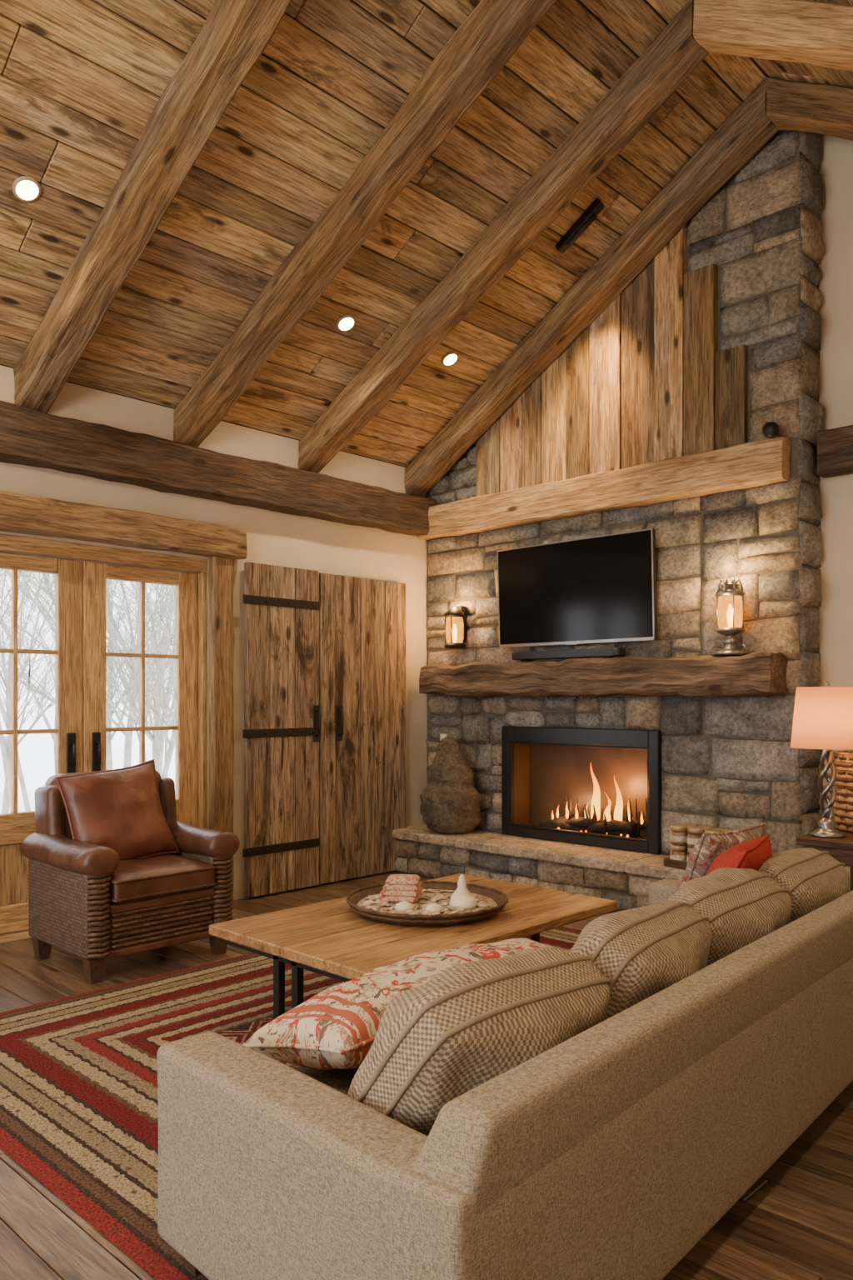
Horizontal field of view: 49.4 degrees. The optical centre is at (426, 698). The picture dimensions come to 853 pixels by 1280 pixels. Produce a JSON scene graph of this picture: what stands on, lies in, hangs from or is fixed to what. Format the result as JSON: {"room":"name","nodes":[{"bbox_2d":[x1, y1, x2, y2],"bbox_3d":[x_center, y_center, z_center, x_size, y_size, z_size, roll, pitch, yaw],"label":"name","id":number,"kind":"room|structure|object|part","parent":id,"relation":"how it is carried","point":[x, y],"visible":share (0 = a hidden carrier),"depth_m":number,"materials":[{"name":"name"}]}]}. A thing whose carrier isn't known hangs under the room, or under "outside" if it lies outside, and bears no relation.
{"room":"living room","nodes":[
{"label":"living room","id":0,"kind":"room"},
{"bbox_2d":[66,732,75,773],"bbox_3d":[-2.142,0.355,5.614,0.058,0.290,0.056,0,0,44],"label":"handle","id":1,"kind":"object","parent":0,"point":[71,737],"visible":0.81,"depth_m":5.62,"materials":[{"name":"black metal"}]},
{"bbox_2d":[91,732,100,771],"bbox_3d":[-2.031,0.355,5.729,0.058,0.290,0.056,0,0,44],"label":"handle","id":2,"kind":"object","parent":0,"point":[96,737],"visible":0.81,"depth_m":5.73,"materials":[{"name":"black metal"}]},
{"bbox_2d":[0,365,426,899],"bbox_3d":[-2.862,-0.250,4.968,0.180,3.300,8.950,0,0,44],"label":"wall","id":3,"kind":"structure","parent":0,"point":[276,538],"depth_m":6.52,"materials":[{"name":"beige paint"}]},
{"bbox_2d":[0,551,82,934],"bbox_3d":[-2.408,0.260,5.417,0.050,2.210,0.808,0,0,44],"label":"glazed door","id":4,"kind":"structure","parent":3,"relation":"attached to","point":[15,827],"depth_m":5.50,"materials":[{"name":"brown wood"}]},
{"bbox_2d":[0,533,207,943],"bbox_3d":[-2.129,0.230,5.713,0.160,2.340,1.700,0,0,44],"label":"trim","id":5,"kind":"structure","parent":3,"relation":"attached to","point":[8,543],"depth_m":6.08,"materials":[{"name":"brown wood"}]},
{"bbox_2d":[0,490,247,903],"bbox_3d":[-2.058,0.114,5.592,0.126,2.567,2.265,0,0,44],"label":"trim","id":6,"kind":"structure","parent":3,"relation":"attached to","point":[19,513],"depth_m":6.19,"materials":[{"name":"brown wood"}]},
{"bbox_2d":[82,560,198,826],"bbox_3d":[-1.844,0.260,6.001,0.050,2.210,0.808,0,0,44],"label":"glazed door","id":7,"kind":"structure","parent":3,"relation":"attached to","point":[95,575],"depth_m":6.02,"materials":[{"name":"brown wood"}]},
{"bbox_2d":[0,400,437,535],"bbox_3d":[-2.903,-1.495,4.687,0.173,0.321,8.450,0,0,44],"label":"beam","id":8,"kind":"structure","parent":3,"relation":"attached to","point":[28,437],"depth_m":6.03,"materials":[{"name":"brown wood"}]},
{"bbox_2d":[242,561,319,898],"bbox_3d":[-1.050,0.220,6.646,0.087,2.330,0.683,0,0,44],"label":"barn door","id":9,"kind":"structure","parent":3,"relation":"attached to","point":[282,643],"depth_m":6.61,"materials":[{"name":"brown wood"}]},
{"bbox_3d":[-1.026,0.190,6.620,0.016,1.810,0.678,0,0,44],"label":"strap hinges","id":10,"kind":"part","parent":9,"relation":"part of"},
{"bbox_2d":[313,705,320,741],"bbox_3d":[-0.797,0.185,6.831,0.051,0.270,0.064,0,0,44],"label":"door handle","id":11,"kind":"object","parent":9,"relation":"attached to","point":[317,713],"depth_m":6.83,"materials":[{"name":"black metal"}]},
{"bbox_2d":[319,572,405,884],"bbox_3d":[-0.499,0.225,7.234,0.064,2.320,0.901,0,0,44],"label":"barn door","id":12,"kind":"structure","parent":3,"relation":"attached to","point":[362,621],"depth_m":7.17,"materials":[{"name":"brown wood"}]},
{"bbox_2d":[335,705,344,740],"bbox_3d":[-0.644,0.185,6.989,0.051,0.270,0.064,0,0,44],"label":"door handle","id":13,"kind":"object","parent":12,"relation":"attached to","point":[339,712],"depth_m":6.99,"materials":[{"name":"black metal"}]},
{"bbox_2d":[0,0,768,467],"bbox_3d":[-0.656,-2.804,2.732,6.900,2.190,9.400,0,0,44],"label":"roof","id":14,"kind":"structure","parent":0,"point":[579,1],"depth_m":5.11,"materials":[{"name":"brown wood"}]},
{"bbox_2d":[0,0,852,466],"bbox_3d":[-0.654,-2.811,2.734,6.113,1.812,8.800,0,0,44],"label":"ceiling","id":15,"kind":"structure","parent":0,"point":[202,268],"depth_m":5.06,"materials":[{"name":"brown wood"}]},
{"bbox_2d":[11,175,41,201],"bbox_3d":[-1.924,-2.448,4.457,0.132,0.074,0.115,0,0,-40],"label":"recessed light","id":16,"kind":"object","parent":15,"relation":"in","point":[26,188],"visible":1,"depth_m":4.44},
{"bbox_2d":[13,0,291,413],"bbox_3d":[-0.077,-2.682,3.332,6.076,2.043,0.327,0,0,44],"label":"rafter","id":17,"kind":"object","parent":15,"relation":"attached to","point":[234,34],"depth_m":4.49,"materials":[{"name":"brown wood"}]},
{"bbox_2d":[336,314,355,331],"bbox_3d":[-0.520,-2.420,5.980,0.132,0.074,0.115,0,0,-40],"label":"recessed light","id":18,"kind":"object","parent":15,"relation":"in","point":[346,322],"visible":1,"depth_m":5.96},
{"bbox_2d":[173,0,556,447],"bbox_3d":[0.673,-2.681,4.108,6.076,2.041,0.424,0,0,44],"label":"rafter","id":19,"kind":"object","parent":15,"relation":"attached to","point":[493,32],"depth_m":5.03,"materials":[{"name":"brown wood"}]},
{"bbox_2d":[441,351,458,365],"bbox_3d":[0.168,-2.436,6.654,0.132,0.074,0.115,0,0,-40],"label":"recessed light","id":20,"kind":"object","parent":15,"relation":"in","point":[450,358],"visible":1,"depth_m":6.64,"materials":[{"name":"white glass"}]},
{"bbox_2d":[298,0,852,473],"bbox_3d":[1.392,-2.683,4.853,6.076,2.039,0.429,0,0,44],"label":"rafter","id":21,"kind":"object","parent":15,"relation":"attached to","point":[818,33],"depth_m":5.33,"materials":[{"name":"brown wood"}]},
{"bbox_2d":[555,198,604,253],"bbox_3d":[0.986,-3.039,5.971,0.349,0.234,0.060,0,0,44],"label":"track spotlight","id":22,"kind":"object","parent":15,"relation":"attached to","point":[592,212],"visible":1,"depth_m":5.94,"materials":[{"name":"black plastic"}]},
{"bbox_2d":[405,76,852,497],"bbox_3d":[2.082,-2.683,5.567,6.076,2.037,0.219,0,0,44],"label":"rafter","id":23,"kind":"object","parent":15,"relation":"attached to","point":[777,104],"depth_m":6.12,"materials":[{"name":"brown wood"}]},
{"bbox_2d":[0,870,852,1279],"bbox_3d":[-0.659,1.415,2.729,6.097,0.030,8.786,0,0,44],"label":"floor","id":24,"kind":"structure","parent":0,"point":[795,1222],"depth_m":2.56,"materials":[{"name":"brown wood"}]},
{"bbox_2d":[20,759,239,984],"bbox_3d":[-1.607,0.872,5.041,0.780,1.055,0.915,0,0,44],"label":"leather armchair","id":25,"kind":"object","parent":24,"relation":"on","point":[113,872],"visible":0.96,"depth_m":4.86,"materials":[{"name":"brown leather"}]},
{"bbox_3d":[-2.067,1.340,4.985,0.084,0.120,0.084,0,0,44],"label":"leg","id":26,"kind":"part","parent":25,"relation":"part of","materials":[{"name":"brown wood"}]},
{"bbox_3d":[-1.855,1.055,4.787,0.680,0.450,0.130,0,0,44],"label":"arm","id":27,"kind":"part","parent":25,"relation":"part of","materials":[{"name":"wicker"}]},
{"bbox_3d":[-1.643,1.340,4.575,0.084,0.120,0.084,0,0,44],"label":"leg","id":28,"kind":"part","parent":25,"relation":"part of","materials":[{"name":"brown wood"}]},
{"bbox_3d":[-1.799,0.755,5.227,0.190,0.690,0.660,-8,-6,44],"label":"backrest","id":29,"kind":"part","parent":25,"relation":"part of","materials":[{"name":"brown leather"}]},
{"bbox_2d":[55,759,179,860],"bbox_3d":[-1.661,0.636,5.014,0.251,0.583,0.647,0,0,44],"label":"leather pillow","id":30,"kind":"object","parent":25,"relation":"on","point":[120,810],"depth_m":4.94,"materials":[{"name":"brown leather"}]},
{"bbox_3d":[-1.362,1.270,4.805,0.025,0.040,0.660,0,0,44],"label":"rail","id":31,"kind":"part","parent":25,"relation":"part of","materials":[{"name":"brown wood"}]},
{"bbox_3d":[-1.362,1.048,4.805,0.025,0.045,0.600,0,0,44],"label":"rail","id":32,"kind":"part","parent":25,"relation":"part of","materials":[{"name":"brown leather"}]},
{"bbox_2d":[110,854,216,903],"bbox_3d":[-1.564,0.955,5.000,0.662,0.202,0.592,0,0,44],"label":"seat cushion","id":33,"kind":"object","parent":25,"relation":"on","point":[137,878],"depth_m":4.83,"materials":[{"name":"brown leather"}]},
{"bbox_3d":[-1.362,1.055,5.298,0.680,0.450,0.130,0,0,44],"label":"arm","id":34,"kind":"part","parent":25,"relation":"part of","materials":[{"name":"leather"}]},
{"bbox_3d":[-1.143,1.340,5.093,0.084,0.120,0.084,0,0,44],"label":"leg","id":35,"kind":"part","parent":25,"relation":"part of","materials":[{"name":"brown wood"}]},
{"bbox_2d":[0,925,582,1279],"bbox_3d":[0.007,1.393,4.031,2.850,0.013,3.510,0,0,44],"label":"area rug","id":36,"kind":"object","parent":24,"relation":"on","point":[79,1097],"visible":0.21,"depth_m":3.40,"materials":[{"name":"multicoloured carpet"}]},
{"bbox_2d":[209,873,617,1030],"bbox_3d":[-0.011,1.183,4.250,1.018,0.406,1.640,0,0,44],"label":"coffee table","id":37,"kind":"object","parent":36,"relation":"on","point":[327,938],"visible":0.56,"depth_m":3.90,"materials":[{"name":"brown wood"}]},
{"bbox_2d":[345,874,508,925],"bbox_3d":[0.003,0.897,4.279,0.748,0.160,0.748,0,0,44],"label":"round tray","id":38,"kind":"object","parent":37,"relation":"on","point":[404,899],"visible":1,"depth_m":4.24,"materials":[{"name":"brown wood"}]},
{"bbox_2d":[156,847,852,1279],"bbox_3d":[0.589,0.986,2.932,1.056,0.828,2.851,0,0,41],"label":"sofa","id":39,"kind":"object","parent":24,"relation":"on","point":[592,1110],"visible":1,"depth_m":2.00,"materials":[{"name":"beige fabric"}]},
{"bbox_3d":[-0.556,1.348,2.243,0.045,0.076,0.045,0,0,40],"label":"leg","id":40,"kind":"part","parent":39,"relation":"part of","materials":[{"name":"brown wood"}]},
{"bbox_2d":[287,1064,359,1094],"bbox_3d":[-0.002,1.065,2.414,0.760,0.150,0.822,0,0,41],"label":"seat cushion","id":41,"kind":"object","parent":39,"relation":"on","point":[338,1079],"depth_m":2.46,"materials":[{"name":"fabric"}]},
{"bbox_3d":[-0.250,1.078,1.948,0.176,0.479,1.028,0,0,-44],"label":"arm","id":42,"kind":"part","parent":39,"relation":"part of","materials":[{"name":"fabric"}]},
{"bbox_2d":[241,938,558,1069],"bbox_3d":[0.006,0.877,2.702,0.402,0.260,1.040,0,0,43],"label":"lumbar pillow","id":43,"kind":"object","parent":39,"relation":"on","point":[337,1027],"visible":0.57,"depth_m":2.42,"materials":[{"name":"fabric"}]},
{"bbox_2d":[347,947,611,1135],"bbox_3d":[0.136,0.816,2.148,0.435,0.457,0.643,0,0,41],"label":"cushion","id":44,"kind":"object","parent":39,"relation":"on","point":[437,1041],"depth_m":1.94,"materials":[{"name":"beige fabric"}]},
{"bbox_2d":[569,900,711,1019],"bbox_3d":[0.569,0.817,2.588,0.406,0.474,0.668,0,0,40],"label":"cushion","id":45,"kind":"object","parent":39,"relation":"on","point":[644,952],"depth_m":2.39,"materials":[{"name":"beige fabric"}]},
{"bbox_3d":[1.448,1.077,3.956,1.029,0.479,0.177,0,0,41],"label":"arm","id":46,"kind":"part","parent":39,"relation":"part of","materials":[{"name":"fabric"}]},
{"bbox_2d":[675,822,765,893],"bbox_3d":[1.188,0.743,3.811,0.469,0.439,0.250,0,0,-40],"label":"throw pillow","id":47,"kind":"object","parent":39,"relation":"on","point":[711,845],"visible":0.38,"depth_m":3.66,"materials":[{"name":"fabric"}]},
{"bbox_2d":[665,867,791,965],"bbox_3d":[0.933,0.806,3.072,0.431,0.468,0.653,0,0,40],"label":"cushion","id":48,"kind":"object","parent":39,"relation":"on","point":[740,907],"depth_m":2.92,"materials":[{"name":"beige fabric"}]},
{"bbox_2d":[705,833,772,875],"bbox_3d":[1.100,0.714,3.394,0.261,0.396,0.476,0,0,32],"label":"throw pillow","id":49,"kind":"object","parent":39,"relation":"on","point":[752,853],"visible":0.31,"depth_m":3.27,"materials":[{"name":"fabric"}]},
{"bbox_2d":[758,847,849,922],"bbox_3d":[1.356,0.814,3.525,0.413,0.465,0.662,0,0,41],"label":"cushion","id":50,"kind":"object","parent":39,"relation":"on","point":[813,878],"depth_m":3.33,"materials":[{"name":"beige fabric"}]},
{"bbox_2d":[392,130,824,912],"bbox_3d":[1.123,-1.140,6.608,3.275,5.099,0.766,0,0,44],"label":"stone fireplace","id":51,"kind":"object","parent":24,"relation":"on","point":[655,416],"depth_m":6.13,"materials":[{"name":"grey stone"}]},
{"bbox_2d":[440,733,447,739],"bbox_3d":[0.139,0.345,7.608,0.070,0.110,0.022,0,0,44],"label":"wall outlet","id":52,"kind":"object","parent":51,"relation":"attached to","point":[442,735],"visible":0.27,"depth_m":7.60,"materials":[{"name":"beige plastic"}]},
{"bbox_2d":[420,736,481,834],"bbox_3d":[0.189,0.677,7.281,0.509,0.750,0.441,0,0,44],"label":"stone statue","id":53,"kind":"object","parent":51,"relation":"on","point":[451,804],"visible":1,"depth_m":7.13,"materials":[{"name":"brown stone"}]},
{"bbox_2d":[444,605,467,648],"bbox_3d":[0.232,-0.570,7.395,0.176,0.340,0.198,0,0,44],"label":"wall sconce","id":54,"kind":"object","parent":51,"relation":"attached to","point":[456,626],"visible":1,"depth_m":7.33,"materials":[{"name":"black metal"}]},
{"bbox_3d":[0.225,-0.542,7.387,0.144,0.205,0.144,0,0,44],"label":"amber glass","id":55,"kind":"part","parent":54,"relation":"part of","materials":[{"name":"glass"}]},
{"bbox_2d":[511,647,625,661],"bbox_3d":[0.997,-0.309,6.625,0.930,0.071,0.104,0,0,44],"label":"soundbar","id":56,"kind":"object","parent":51,"relation":"on","point":[609,652],"visible":0.95,"depth_m":6.54,"materials":[{"name":"black plastic"}]},
{"bbox_2d":[497,528,657,647],"bbox_3d":[1.063,-0.758,6.679,1.340,0.754,0.119,0,0,44],"label":"wall-mounted television","id":57,"kind":"object","parent":51,"relation":"attached to","point":[597,589],"visible":1,"depth_m":6.59,"materials":[{"name":"black plastic"}]},
{"bbox_2d":[501,725,661,854],"bbox_3d":[1.173,0.632,6.806,1.359,0.835,0.301,0,0,44],"label":"gas fireplace insert","id":58,"kind":"object","parent":51,"relation":"on","point":[616,830],"visible":1,"depth_m":6.66,"materials":[{"name":"black metal"}]},
{"bbox_2d":[419,651,787,697],"bbox_3d":[1.066,-0.144,6.567,2.910,0.279,0.304,0,0,44],"label":"mantel shelf","id":59,"kind":"object","parent":51,"relation":"attached to","point":[658,674],"depth_m":6.22,"materials":[{"name":"brown wood"}]},
{"bbox_2d":[664,823,730,869],"bbox_3d":[1.690,0.924,5.723,0.202,0.256,0.400,0,0,-38],"label":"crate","id":60,"kind":"object","parent":51,"relation":"on","point":[683,837],"visible":0.42,"depth_m":5.75,"materials":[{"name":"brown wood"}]},
{"bbox_2d":[664,856,687,869],"bbox_3d":[1.689,1.027,5.723,0.200,0.050,0.400,0,0,-38],"label":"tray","id":61,"kind":"object","parent":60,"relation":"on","point":[681,862],"depth_m":5.75,"materials":[{"name":"brown wood"}]},
{"bbox_2d":[710,576,749,655],"bbox_3d":[1.892,-0.508,5.774,0.221,0.480,0.221,0,0,-1],"label":"lantern","id":62,"kind":"object","parent":51,"relation":"on","point":[730,605],"visible":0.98,"depth_m":5.72,"materials":[{"name":"grey metal"}]},
{"bbox_3d":[2.072,-1.620,5.586,0.100,0.100,0.060,0,0,44],"label":"wall knob","id":63,"kind":"part","parent":51,"relation":"part of","materials":[{"name":"black metal"}]},
{"bbox_2d":[796,830,852,890],"bbox_3d":[2.699,1.070,4.803,1.250,0.660,0.800,0,0,44],"label":"console table","id":64,"kind":"object","parent":24,"relation":"on","point":[842,849],"visible":0.19,"depth_m":4.84,"materials":[{"name":"brown wood"}]},
{"bbox_2d":[790,680,852,838],"bbox_3d":[2.155,0.323,4.981,0.370,0.835,0.370,0,0,44],"label":"table lamp","id":65,"kind":"object","parent":64,"relation":"on","point":[823,716],"visible":1,"depth_m":4.87,"materials":[{"name":"beige fabric"}]},
{"bbox_3d":[2.155,0.102,4.981,0.370,0.325,0.370,0,0,44],"label":"lamp shade","id":66,"kind":"part","parent":65,"relation":"part of","materials":[{"name":"fabric"}]},
{"bbox_2d":[829,750,852,833],"bbox_3d":[2.505,0.520,5.185,0.478,0.441,0.478,0,0,44],"label":"wicker basket","id":67,"kind":"object","parent":64,"relation":"on","point":[842,760],"visible":0.81,"depth_m":5.11,"materials":[{"name":"brown wicker"}]},
{"bbox_2d":[819,134,852,891],"bbox_3d":[2.453,-1.150,5.952,6.100,5.100,0.150,0,0,44],"label":"wall","id":68,"kind":"structure","parent":0,"point":[836,390],"depth_m":5.75,"materials":[{"name":"beige paint"}]},
{"bbox_2d":[817,425,852,478],"bbox_3d":[3.488,-1.510,4.742,2.890,0.287,0.158,0,0,44],"label":"trim","id":69,"kind":"structure","parent":68,"relation":"attached to","point":[835,446],"depth_m":5.63,"materials":[{"name":"brown wood"}]},
{"label":"outside","id":70,"kind":"structure","parent":0,"visible":0},
{"bbox_2d":[0,770,174,814],"bbox_3d":[-19.768,1.800,19.938,44.700,0.200,70.000,0,0,44],"label":"snowy ground","id":71,"kind":"structure","parent":70,"point":[32,785],"depth_m":17.26,"materials":[{"name":"white snow"}]},
{"bbox_2d":[0,569,174,813],"bbox_3d":[-4.457,-2.548,12.444,11.608,8.518,14.334,0,0,-40],"label":"bare winter trees","id":72,"kind":"object","parent":71,"relation":"on","point":[158,693],"visible":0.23,"depth_m":12.90,"materials":[{"name":"grey plant"}]},
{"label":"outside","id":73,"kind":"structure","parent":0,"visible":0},
{"bbox_2d":[0,594,174,780],"bbox_3d":[-17.266,-1.417,24.472,20.000,6.362,50.000,0,0,44],"label":"snowy hillside","id":74,"kind":"structure","parent":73,"point":[36,752],"depth_m":22.80,"materials":[{"name":"white snow"}]}
]}

